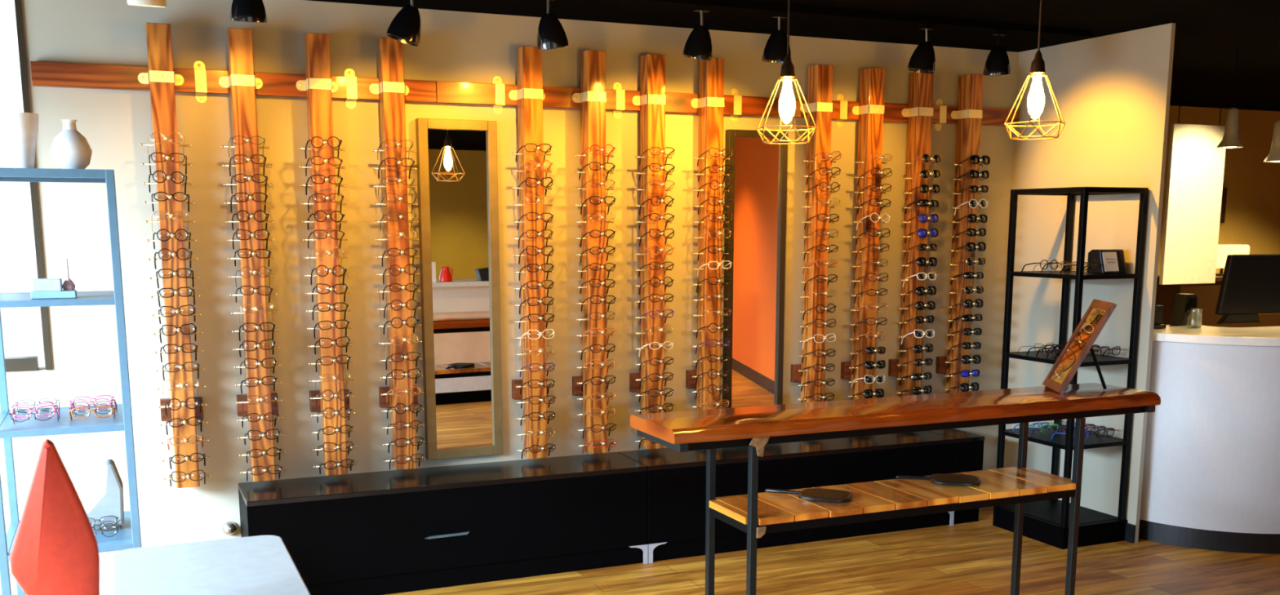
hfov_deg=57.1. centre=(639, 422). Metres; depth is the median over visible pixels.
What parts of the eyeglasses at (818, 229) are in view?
frame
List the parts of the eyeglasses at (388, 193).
frame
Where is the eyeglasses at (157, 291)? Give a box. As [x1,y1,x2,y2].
[156,287,195,306]
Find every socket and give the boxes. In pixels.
[779,54,795,77]
[1029,50,1045,74]
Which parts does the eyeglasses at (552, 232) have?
frame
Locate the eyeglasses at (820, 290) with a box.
[803,289,836,303]
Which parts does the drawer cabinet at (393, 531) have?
drawer pull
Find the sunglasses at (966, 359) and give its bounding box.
[947,355,981,368]
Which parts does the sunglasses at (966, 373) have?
frame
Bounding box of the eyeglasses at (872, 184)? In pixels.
[857,183,892,199]
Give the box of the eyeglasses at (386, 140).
[377,139,413,159]
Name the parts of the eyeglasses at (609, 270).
frame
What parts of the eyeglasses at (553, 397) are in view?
frame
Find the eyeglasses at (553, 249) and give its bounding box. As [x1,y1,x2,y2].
[518,245,554,264]
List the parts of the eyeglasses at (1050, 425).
frame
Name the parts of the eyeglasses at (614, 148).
frame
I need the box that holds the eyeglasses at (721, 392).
[695,383,730,399]
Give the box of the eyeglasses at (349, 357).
[315,355,351,372]
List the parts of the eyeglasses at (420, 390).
frame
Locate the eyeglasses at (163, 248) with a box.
[154,248,192,269]
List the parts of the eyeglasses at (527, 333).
frame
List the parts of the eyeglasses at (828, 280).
frame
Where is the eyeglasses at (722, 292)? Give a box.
[696,292,730,308]
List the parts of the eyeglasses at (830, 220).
frame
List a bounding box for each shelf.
[0,290,123,307]
[0,404,124,438]
[6,511,133,562]
[1001,426,1126,450]
[1005,350,1132,367]
[1009,270,1138,279]
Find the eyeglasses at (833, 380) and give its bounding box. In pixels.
[800,378,835,391]
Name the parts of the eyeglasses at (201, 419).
frame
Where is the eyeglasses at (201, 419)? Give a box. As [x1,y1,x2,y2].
[165,416,203,435]
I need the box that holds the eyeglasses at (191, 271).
[155,268,194,288]
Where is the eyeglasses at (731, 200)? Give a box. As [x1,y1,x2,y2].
[697,196,733,214]
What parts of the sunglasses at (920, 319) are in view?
frame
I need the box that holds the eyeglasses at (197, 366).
[162,361,199,381]
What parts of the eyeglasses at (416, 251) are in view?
frame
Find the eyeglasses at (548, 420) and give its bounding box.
[520,411,555,426]
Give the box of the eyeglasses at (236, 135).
[228,135,265,156]
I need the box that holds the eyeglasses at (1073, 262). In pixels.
[1050,262,1088,273]
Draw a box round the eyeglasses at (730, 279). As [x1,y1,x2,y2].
[696,276,731,293]
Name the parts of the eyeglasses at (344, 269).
frame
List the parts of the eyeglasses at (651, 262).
frame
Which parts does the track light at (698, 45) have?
lamp shade, stem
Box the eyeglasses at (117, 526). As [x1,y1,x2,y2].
[91,523,120,537]
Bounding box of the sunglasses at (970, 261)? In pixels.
[952,257,986,269]
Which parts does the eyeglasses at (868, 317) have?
frame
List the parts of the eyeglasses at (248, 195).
frame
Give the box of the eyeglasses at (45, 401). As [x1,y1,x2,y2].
[13,400,57,413]
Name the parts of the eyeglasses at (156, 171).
frame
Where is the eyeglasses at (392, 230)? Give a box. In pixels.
[382,230,417,248]
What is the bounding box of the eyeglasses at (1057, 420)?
[1039,420,1066,427]
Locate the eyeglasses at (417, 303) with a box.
[383,298,419,318]
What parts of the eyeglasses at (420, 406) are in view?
frame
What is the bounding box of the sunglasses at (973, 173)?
[955,169,989,186]
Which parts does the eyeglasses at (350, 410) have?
frame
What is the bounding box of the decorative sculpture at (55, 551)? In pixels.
[9,439,99,594]
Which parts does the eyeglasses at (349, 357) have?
frame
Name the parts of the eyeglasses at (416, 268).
frame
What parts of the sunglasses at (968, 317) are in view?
frame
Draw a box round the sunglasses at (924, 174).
[906,168,941,185]
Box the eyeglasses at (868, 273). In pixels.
[853,272,888,288]
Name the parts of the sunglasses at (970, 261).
frame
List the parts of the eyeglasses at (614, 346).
frame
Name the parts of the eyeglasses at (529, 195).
frame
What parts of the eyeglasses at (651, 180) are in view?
frame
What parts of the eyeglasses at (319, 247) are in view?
frame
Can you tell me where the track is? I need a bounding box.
[628,0,1092,37]
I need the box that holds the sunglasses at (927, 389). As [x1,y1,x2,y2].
[899,385,932,395]
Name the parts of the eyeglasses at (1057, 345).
frame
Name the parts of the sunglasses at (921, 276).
frame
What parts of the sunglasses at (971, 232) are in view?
frame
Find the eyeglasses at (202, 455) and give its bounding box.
[168,453,205,470]
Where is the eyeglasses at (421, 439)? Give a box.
[387,436,423,453]
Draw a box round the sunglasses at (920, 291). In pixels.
[902,285,936,302]
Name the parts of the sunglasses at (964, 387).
frame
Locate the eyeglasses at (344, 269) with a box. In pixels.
[310,265,346,285]
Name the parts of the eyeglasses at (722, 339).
frame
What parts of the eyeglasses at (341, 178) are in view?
frame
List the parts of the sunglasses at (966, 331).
frame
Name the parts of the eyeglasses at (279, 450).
frame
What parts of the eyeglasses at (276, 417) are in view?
frame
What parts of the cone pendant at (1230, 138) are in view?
lamp shade, cord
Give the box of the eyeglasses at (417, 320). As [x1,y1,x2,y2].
[382,316,419,335]
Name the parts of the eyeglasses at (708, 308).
frame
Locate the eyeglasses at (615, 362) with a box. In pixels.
[580,359,616,375]
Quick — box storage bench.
[927,428,984,524]
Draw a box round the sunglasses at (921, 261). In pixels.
[902,257,937,273]
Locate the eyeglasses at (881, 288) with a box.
[853,288,888,303]
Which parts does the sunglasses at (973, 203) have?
frame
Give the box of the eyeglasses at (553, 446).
[521,443,555,459]
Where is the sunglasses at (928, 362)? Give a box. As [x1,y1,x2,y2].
[899,358,933,372]
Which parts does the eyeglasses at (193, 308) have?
frame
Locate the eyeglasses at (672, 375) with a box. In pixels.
[639,372,673,388]
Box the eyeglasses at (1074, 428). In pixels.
[1040,428,1075,437]
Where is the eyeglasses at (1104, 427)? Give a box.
[1084,426,1106,435]
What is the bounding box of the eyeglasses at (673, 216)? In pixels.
[639,213,675,229]
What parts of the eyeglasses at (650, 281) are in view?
frame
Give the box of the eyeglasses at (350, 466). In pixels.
[319,458,354,474]
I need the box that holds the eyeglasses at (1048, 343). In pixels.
[1017,342,1053,353]
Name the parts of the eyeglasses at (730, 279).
frame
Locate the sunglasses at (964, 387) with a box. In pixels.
[946,382,979,392]
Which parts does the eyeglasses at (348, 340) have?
frame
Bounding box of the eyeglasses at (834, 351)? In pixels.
[801,348,835,363]
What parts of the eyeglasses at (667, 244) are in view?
frame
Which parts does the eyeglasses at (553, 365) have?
frame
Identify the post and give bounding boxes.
[137,22,211,488]
[218,27,285,482]
[296,32,357,475]
[368,36,425,470]
[508,45,555,459]
[572,49,614,454]
[629,53,671,449]
[685,57,729,410]
[790,64,835,403]
[840,67,887,399]
[888,71,935,396]
[935,73,983,393]
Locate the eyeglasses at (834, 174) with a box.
[806,167,840,185]
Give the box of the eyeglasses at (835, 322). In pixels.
[801,318,836,333]
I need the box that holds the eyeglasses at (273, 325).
[238,322,275,341]
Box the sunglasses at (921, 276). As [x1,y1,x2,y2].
[902,272,937,287]
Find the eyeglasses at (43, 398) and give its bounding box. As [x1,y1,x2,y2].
[14,398,59,411]
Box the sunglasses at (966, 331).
[948,328,982,341]
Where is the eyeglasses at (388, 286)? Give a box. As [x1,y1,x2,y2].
[382,283,418,300]
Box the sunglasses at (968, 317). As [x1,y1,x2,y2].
[949,314,982,328]
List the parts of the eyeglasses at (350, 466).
frame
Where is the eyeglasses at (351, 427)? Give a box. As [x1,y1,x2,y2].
[317,425,353,440]
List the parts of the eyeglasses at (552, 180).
frame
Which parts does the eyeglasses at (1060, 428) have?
frame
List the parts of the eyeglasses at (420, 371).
frame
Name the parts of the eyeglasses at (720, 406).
frame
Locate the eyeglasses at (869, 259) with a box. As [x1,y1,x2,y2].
[853,258,888,274]
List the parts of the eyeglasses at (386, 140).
frame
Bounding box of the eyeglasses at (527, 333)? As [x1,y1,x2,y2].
[520,328,555,346]
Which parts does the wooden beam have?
wall rail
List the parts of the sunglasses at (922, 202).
frame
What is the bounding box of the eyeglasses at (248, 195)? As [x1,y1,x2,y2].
[230,192,267,213]
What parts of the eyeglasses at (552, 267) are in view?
frame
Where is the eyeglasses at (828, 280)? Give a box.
[804,274,838,290]
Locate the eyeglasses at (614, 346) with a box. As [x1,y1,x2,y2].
[580,343,615,359]
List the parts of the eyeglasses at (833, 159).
frame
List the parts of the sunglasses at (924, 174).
frame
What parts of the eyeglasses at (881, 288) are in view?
frame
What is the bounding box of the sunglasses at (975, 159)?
[955,155,990,172]
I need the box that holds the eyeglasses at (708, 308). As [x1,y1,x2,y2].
[696,308,731,322]
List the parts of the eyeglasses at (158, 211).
frame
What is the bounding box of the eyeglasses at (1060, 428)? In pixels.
[1031,426,1066,435]
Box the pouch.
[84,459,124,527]
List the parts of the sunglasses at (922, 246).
frame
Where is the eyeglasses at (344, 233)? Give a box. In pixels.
[307,229,345,248]
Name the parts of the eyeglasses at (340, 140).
frame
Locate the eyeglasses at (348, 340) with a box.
[314,336,350,355]
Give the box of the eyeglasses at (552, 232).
[518,229,553,248]
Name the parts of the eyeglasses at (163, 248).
frame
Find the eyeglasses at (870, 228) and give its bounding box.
[855,227,890,244]
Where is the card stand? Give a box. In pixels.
[1087,248,1126,274]
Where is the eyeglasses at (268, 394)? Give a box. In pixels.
[242,394,278,408]
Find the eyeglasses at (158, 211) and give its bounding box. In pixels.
[151,210,189,231]
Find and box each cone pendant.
[1217,48,1243,148]
[1263,120,1279,162]
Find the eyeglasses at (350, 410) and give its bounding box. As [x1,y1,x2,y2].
[316,406,352,422]
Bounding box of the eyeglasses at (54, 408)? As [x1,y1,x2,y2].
[9,404,59,421]
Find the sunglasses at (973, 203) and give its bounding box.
[954,198,988,215]
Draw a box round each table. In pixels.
[111,535,310,594]
[630,382,1160,594]
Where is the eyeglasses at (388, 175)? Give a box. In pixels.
[377,175,414,195]
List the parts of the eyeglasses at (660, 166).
frame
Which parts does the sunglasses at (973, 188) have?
frame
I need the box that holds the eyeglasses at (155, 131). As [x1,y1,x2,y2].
[146,131,185,154]
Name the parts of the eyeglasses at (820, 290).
frame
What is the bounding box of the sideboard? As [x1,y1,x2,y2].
[1155,275,1279,327]
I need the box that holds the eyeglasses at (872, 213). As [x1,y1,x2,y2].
[856,213,890,230]
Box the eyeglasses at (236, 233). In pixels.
[232,229,270,249]
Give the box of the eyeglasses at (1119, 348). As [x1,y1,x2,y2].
[1093,346,1120,356]
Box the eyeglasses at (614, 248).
[580,245,615,262]
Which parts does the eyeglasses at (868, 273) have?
frame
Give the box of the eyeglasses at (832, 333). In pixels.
[802,333,835,349]
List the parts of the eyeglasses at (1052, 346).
frame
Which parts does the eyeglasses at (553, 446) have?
frame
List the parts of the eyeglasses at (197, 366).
frame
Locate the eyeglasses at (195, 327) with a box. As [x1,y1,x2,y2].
[159,323,196,343]
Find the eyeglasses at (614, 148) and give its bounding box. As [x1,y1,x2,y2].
[580,143,615,164]
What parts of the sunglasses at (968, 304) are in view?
frame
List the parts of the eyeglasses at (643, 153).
frame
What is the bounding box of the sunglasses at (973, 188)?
[954,185,989,200]
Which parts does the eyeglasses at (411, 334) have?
frame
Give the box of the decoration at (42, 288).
[30,258,76,298]
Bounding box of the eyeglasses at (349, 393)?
[315,389,351,405]
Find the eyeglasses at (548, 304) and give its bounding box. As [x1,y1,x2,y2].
[519,296,554,314]
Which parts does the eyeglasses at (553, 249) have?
frame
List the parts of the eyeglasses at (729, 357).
frame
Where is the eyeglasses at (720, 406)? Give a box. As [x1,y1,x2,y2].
[695,400,729,410]
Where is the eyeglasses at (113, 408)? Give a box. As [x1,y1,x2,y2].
[68,405,115,420]
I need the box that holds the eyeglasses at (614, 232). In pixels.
[579,229,615,247]
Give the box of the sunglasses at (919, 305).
[902,301,935,315]
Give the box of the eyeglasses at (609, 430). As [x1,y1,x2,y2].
[582,422,616,439]
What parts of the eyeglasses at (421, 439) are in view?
frame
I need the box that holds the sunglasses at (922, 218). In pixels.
[904,213,938,229]
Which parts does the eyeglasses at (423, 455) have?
frame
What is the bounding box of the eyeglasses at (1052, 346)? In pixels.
[1026,344,1064,355]
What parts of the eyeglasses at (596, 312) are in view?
frame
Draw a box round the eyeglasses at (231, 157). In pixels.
[228,154,266,176]
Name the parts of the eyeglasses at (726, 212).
frame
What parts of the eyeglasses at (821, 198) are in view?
frame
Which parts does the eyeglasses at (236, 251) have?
frame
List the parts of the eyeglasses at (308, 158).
frame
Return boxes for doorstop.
[222,521,236,535]
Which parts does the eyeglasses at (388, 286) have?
frame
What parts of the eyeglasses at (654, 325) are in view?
frame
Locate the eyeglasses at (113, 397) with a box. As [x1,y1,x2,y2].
[69,395,114,409]
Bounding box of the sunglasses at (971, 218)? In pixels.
[953,213,987,229]
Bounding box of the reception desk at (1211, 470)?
[1137,324,1279,554]
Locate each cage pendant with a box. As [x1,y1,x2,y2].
[756,0,817,144]
[1004,0,1065,140]
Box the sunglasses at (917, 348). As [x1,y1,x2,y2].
[900,343,933,357]
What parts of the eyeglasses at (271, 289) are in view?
frame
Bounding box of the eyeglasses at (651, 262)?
[638,262,674,277]
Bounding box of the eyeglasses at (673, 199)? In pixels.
[639,195,674,215]
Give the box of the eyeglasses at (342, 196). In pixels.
[307,193,343,213]
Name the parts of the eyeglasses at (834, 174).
frame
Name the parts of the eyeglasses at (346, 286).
frame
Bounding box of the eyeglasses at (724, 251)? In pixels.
[697,244,732,261]
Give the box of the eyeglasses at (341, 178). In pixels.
[305,174,342,195]
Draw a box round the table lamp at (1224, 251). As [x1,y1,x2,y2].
[1215,244,1249,275]
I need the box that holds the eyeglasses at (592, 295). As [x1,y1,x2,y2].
[581,295,616,311]
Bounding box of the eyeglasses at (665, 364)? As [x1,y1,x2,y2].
[639,356,674,372]
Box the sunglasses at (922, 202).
[904,199,938,213]
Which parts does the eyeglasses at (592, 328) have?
frame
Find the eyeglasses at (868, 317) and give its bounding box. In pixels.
[853,317,887,332]
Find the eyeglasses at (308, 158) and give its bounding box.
[305,155,342,177]
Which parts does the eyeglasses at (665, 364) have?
frame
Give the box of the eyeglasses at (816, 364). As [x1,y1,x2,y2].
[800,364,835,377]
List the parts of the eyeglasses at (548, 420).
frame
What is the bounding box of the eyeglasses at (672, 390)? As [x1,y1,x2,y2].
[639,388,673,402]
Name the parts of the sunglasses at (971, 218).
frame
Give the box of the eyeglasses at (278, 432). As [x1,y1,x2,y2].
[244,428,280,445]
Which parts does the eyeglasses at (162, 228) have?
frame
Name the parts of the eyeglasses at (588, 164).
frame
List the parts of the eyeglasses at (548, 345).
frame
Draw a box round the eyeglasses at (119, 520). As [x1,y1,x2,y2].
[90,520,121,531]
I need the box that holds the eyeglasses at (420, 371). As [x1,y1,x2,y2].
[385,368,421,386]
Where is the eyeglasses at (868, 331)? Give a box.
[851,331,886,346]
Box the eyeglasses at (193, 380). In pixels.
[162,379,199,396]
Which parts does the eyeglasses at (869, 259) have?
frame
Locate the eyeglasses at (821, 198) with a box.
[806,198,840,212]
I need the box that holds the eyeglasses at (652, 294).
[638,293,674,310]
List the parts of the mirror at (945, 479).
handle, glass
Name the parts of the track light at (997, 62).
lamp shade, stem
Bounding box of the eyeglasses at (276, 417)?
[241,412,279,427]
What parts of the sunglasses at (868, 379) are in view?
frame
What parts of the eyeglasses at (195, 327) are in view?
frame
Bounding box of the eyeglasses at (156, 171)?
[148,170,186,193]
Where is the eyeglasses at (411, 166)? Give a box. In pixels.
[377,157,414,179]
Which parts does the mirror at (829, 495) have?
handle, glass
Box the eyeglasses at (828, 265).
[802,259,837,274]
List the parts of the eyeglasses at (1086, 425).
frame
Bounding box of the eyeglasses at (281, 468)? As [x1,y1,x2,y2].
[246,465,282,481]
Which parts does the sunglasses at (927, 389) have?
frame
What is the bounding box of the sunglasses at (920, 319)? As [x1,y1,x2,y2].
[900,315,934,329]
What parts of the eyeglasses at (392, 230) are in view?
frame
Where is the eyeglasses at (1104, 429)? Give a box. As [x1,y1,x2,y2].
[1084,428,1115,437]
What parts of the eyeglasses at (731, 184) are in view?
frame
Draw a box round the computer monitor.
[1214,253,1279,324]
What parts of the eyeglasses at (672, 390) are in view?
frame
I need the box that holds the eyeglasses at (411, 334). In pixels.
[384,333,419,351]
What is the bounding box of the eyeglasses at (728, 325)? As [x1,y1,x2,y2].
[696,322,730,338]
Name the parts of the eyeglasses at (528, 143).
frame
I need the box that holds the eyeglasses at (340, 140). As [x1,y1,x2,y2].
[305,136,342,159]
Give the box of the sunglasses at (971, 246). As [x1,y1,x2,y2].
[951,241,986,257]
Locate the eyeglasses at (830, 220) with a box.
[804,213,839,229]
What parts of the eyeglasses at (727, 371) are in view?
frame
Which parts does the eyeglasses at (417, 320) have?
frame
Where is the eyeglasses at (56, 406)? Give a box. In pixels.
[9,402,58,417]
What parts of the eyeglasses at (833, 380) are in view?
frame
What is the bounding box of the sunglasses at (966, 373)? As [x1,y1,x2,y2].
[946,369,980,382]
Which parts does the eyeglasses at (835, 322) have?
frame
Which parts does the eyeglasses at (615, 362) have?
frame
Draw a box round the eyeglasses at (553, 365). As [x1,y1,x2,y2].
[519,363,555,377]
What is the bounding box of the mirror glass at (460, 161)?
[427,128,493,449]
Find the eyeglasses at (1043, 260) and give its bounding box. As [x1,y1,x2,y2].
[1021,259,1058,271]
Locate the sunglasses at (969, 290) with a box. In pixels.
[951,285,983,297]
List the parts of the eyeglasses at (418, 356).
frame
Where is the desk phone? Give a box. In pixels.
[1153,305,1165,328]
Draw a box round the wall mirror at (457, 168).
[415,117,502,460]
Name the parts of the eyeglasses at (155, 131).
frame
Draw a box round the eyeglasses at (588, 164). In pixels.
[578,161,615,182]
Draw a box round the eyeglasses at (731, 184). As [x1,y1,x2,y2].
[697,179,733,197]
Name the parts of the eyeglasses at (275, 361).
frame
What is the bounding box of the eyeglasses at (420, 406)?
[386,402,422,418]
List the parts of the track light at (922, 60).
lamp shade, stem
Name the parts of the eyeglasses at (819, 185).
frame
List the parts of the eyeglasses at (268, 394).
frame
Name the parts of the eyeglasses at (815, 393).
frame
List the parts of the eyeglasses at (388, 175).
frame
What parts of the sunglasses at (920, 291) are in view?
frame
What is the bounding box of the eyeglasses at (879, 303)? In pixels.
[853,302,887,318]
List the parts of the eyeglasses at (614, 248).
frame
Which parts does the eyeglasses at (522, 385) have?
frame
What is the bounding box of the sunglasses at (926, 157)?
[907,153,941,170]
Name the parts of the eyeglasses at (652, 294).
frame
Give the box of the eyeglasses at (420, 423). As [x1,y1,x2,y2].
[386,420,422,435]
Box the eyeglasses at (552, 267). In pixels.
[518,262,554,280]
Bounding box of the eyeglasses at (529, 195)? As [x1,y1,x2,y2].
[517,195,553,213]
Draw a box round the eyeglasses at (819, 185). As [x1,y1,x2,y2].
[805,182,840,199]
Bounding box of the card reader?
[1168,293,1197,325]
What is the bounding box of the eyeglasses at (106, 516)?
[88,515,118,528]
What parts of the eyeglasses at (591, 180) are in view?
frame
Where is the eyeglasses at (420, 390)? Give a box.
[386,386,422,403]
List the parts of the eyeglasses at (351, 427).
frame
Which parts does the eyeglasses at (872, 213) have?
frame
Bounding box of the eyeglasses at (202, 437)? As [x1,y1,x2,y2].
[166,435,203,450]
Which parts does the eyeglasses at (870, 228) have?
frame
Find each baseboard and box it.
[99,580,112,594]
[1124,523,1135,543]
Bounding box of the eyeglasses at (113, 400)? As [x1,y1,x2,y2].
[69,398,115,411]
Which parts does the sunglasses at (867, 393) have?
frame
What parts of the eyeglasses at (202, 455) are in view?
frame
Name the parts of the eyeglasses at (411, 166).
frame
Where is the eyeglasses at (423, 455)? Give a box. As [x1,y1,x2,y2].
[389,453,424,470]
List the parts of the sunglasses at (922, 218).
frame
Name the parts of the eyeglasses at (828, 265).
frame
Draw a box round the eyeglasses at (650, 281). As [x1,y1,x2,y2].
[639,276,674,294]
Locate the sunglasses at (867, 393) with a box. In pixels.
[851,388,884,399]
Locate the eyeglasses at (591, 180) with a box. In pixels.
[579,179,615,198]
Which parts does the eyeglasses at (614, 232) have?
frame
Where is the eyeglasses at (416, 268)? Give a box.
[382,263,417,284]
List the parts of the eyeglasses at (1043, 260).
frame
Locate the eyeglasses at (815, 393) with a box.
[800,393,834,403]
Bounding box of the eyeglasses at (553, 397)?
[520,395,555,408]
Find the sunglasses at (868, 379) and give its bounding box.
[850,374,884,387]
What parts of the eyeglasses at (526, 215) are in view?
frame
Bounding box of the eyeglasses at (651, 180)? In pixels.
[640,180,675,197]
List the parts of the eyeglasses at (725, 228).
frame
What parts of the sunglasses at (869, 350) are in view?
frame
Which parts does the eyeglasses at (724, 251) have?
frame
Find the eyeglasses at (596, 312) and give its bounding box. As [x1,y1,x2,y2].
[580,311,614,326]
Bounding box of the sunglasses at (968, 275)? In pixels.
[950,271,983,284]
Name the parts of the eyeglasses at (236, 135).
frame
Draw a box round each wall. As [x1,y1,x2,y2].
[0,0,1018,594]
[1003,22,1175,542]
[1157,105,1279,275]
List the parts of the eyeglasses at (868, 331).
frame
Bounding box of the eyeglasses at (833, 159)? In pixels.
[806,151,841,169]
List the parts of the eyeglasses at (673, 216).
frame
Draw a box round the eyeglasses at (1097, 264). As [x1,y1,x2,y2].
[1059,262,1099,274]
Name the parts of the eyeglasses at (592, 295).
frame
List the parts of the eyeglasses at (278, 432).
frame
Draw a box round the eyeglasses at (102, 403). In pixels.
[69,403,114,415]
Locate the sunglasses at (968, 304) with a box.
[950,298,983,314]
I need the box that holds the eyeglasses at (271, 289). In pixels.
[235,285,272,302]
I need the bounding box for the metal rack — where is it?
[992,186,1148,549]
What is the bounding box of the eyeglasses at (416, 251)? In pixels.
[382,247,417,266]
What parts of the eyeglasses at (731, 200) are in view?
frame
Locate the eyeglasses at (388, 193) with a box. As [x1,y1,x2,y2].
[380,192,416,212]
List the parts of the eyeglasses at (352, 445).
frame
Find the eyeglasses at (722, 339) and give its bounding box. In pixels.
[695,338,729,354]
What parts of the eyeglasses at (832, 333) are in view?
frame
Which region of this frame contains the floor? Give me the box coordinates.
[387,506,1279,594]
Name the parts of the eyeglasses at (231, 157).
frame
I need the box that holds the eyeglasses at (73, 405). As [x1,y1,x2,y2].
[71,400,117,413]
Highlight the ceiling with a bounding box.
[309,0,1279,111]
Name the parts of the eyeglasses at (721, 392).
frame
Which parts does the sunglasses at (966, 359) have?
frame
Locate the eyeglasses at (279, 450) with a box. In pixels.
[245,447,281,463]
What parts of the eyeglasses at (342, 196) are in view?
frame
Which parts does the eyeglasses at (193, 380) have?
frame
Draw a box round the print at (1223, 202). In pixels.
[1220,191,1225,219]
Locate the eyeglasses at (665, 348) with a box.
[638,341,673,357]
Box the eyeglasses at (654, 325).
[639,324,673,341]
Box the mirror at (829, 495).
[764,488,852,502]
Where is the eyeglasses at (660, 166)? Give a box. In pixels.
[639,163,675,182]
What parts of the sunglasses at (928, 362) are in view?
frame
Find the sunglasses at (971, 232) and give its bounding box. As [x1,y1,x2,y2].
[952,227,986,244]
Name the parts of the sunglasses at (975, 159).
frame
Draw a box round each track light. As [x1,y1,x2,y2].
[127,0,166,7]
[230,0,266,22]
[386,0,421,46]
[537,0,568,50]
[682,4,712,60]
[761,10,791,62]
[906,22,935,73]
[982,28,1010,75]
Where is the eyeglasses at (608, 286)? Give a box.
[579,279,615,294]
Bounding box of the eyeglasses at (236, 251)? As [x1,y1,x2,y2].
[234,248,271,266]
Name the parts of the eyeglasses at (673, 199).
frame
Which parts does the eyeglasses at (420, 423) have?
frame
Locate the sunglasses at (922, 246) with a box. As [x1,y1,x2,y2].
[903,243,937,258]
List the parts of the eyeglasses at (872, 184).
frame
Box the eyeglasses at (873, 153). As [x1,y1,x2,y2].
[857,153,892,168]
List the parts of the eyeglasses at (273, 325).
frame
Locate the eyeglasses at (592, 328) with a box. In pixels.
[580,328,616,343]
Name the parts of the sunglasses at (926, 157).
frame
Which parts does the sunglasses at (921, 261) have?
frame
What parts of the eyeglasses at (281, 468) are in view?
frame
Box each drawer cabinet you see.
[238,452,648,594]
[617,431,956,563]
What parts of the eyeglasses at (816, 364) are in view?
frame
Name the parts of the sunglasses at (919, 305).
frame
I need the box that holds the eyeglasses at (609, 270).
[580,262,616,279]
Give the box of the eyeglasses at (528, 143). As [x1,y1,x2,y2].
[515,142,551,162]
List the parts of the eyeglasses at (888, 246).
frame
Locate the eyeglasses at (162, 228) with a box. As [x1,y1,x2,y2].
[152,228,191,248]
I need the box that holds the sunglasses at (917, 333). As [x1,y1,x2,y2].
[901,328,934,344]
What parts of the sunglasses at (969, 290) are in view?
frame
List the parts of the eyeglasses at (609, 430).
frame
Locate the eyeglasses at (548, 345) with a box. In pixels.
[520,345,555,360]
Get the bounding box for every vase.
[0,111,38,168]
[50,119,92,168]
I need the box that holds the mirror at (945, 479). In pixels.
[896,473,981,486]
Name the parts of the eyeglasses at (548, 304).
frame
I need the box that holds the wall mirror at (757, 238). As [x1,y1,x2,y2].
[722,128,787,408]
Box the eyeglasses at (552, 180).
[517,177,553,195]
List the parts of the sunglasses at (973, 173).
frame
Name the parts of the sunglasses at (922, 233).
frame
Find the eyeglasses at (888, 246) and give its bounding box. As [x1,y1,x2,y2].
[855,243,889,259]
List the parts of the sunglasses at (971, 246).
frame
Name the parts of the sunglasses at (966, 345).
frame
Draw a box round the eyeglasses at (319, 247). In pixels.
[308,247,346,266]
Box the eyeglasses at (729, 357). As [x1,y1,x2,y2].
[695,354,730,369]
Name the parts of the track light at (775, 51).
lamp shade, stem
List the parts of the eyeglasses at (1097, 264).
frame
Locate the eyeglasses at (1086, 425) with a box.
[1057,424,1095,431]
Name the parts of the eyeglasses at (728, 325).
frame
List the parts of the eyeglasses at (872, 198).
frame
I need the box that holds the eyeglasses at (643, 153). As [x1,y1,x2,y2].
[639,146,675,164]
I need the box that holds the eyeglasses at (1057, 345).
[1035,345,1063,355]
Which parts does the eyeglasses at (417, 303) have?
frame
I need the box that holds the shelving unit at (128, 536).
[0,167,141,594]
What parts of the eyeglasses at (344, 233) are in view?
frame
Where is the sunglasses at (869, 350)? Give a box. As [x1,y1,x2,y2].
[852,346,886,359]
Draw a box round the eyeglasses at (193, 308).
[158,304,195,324]
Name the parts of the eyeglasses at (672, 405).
frame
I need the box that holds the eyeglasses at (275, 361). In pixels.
[240,357,277,374]
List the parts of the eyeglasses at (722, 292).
frame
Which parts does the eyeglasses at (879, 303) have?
frame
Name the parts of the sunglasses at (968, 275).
frame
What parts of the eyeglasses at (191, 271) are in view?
frame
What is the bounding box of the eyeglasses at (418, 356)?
[385,351,420,369]
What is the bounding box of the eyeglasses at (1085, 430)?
[1050,430,1089,440]
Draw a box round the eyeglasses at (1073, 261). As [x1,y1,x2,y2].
[1040,261,1075,271]
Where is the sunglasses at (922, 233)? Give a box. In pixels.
[904,228,938,244]
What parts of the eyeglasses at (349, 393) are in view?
frame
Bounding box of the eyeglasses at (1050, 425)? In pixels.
[1028,423,1058,432]
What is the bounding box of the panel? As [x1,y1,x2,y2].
[1159,73,1226,284]
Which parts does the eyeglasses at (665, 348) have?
frame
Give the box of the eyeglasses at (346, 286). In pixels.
[311,283,347,302]
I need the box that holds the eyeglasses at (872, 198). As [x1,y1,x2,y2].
[856,198,891,215]
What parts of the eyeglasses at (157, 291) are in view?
frame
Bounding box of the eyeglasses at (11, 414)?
[8,409,58,423]
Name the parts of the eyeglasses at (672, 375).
frame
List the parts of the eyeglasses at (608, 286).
frame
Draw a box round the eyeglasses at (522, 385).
[520,379,555,395]
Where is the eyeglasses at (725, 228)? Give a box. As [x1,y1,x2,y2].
[697,227,731,244]
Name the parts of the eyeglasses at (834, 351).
frame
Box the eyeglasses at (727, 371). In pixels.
[695,368,729,384]
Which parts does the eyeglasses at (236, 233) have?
frame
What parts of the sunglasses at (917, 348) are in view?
frame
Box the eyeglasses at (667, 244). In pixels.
[638,244,674,261]
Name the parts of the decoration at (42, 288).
lid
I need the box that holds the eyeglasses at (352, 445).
[316,441,353,456]
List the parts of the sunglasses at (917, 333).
frame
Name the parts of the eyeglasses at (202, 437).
frame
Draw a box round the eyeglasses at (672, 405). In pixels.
[639,403,674,414]
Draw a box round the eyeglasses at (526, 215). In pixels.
[517,212,553,231]
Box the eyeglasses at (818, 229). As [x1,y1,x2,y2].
[804,229,839,244]
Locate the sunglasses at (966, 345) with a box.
[947,342,981,355]
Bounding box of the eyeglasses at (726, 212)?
[697,212,733,231]

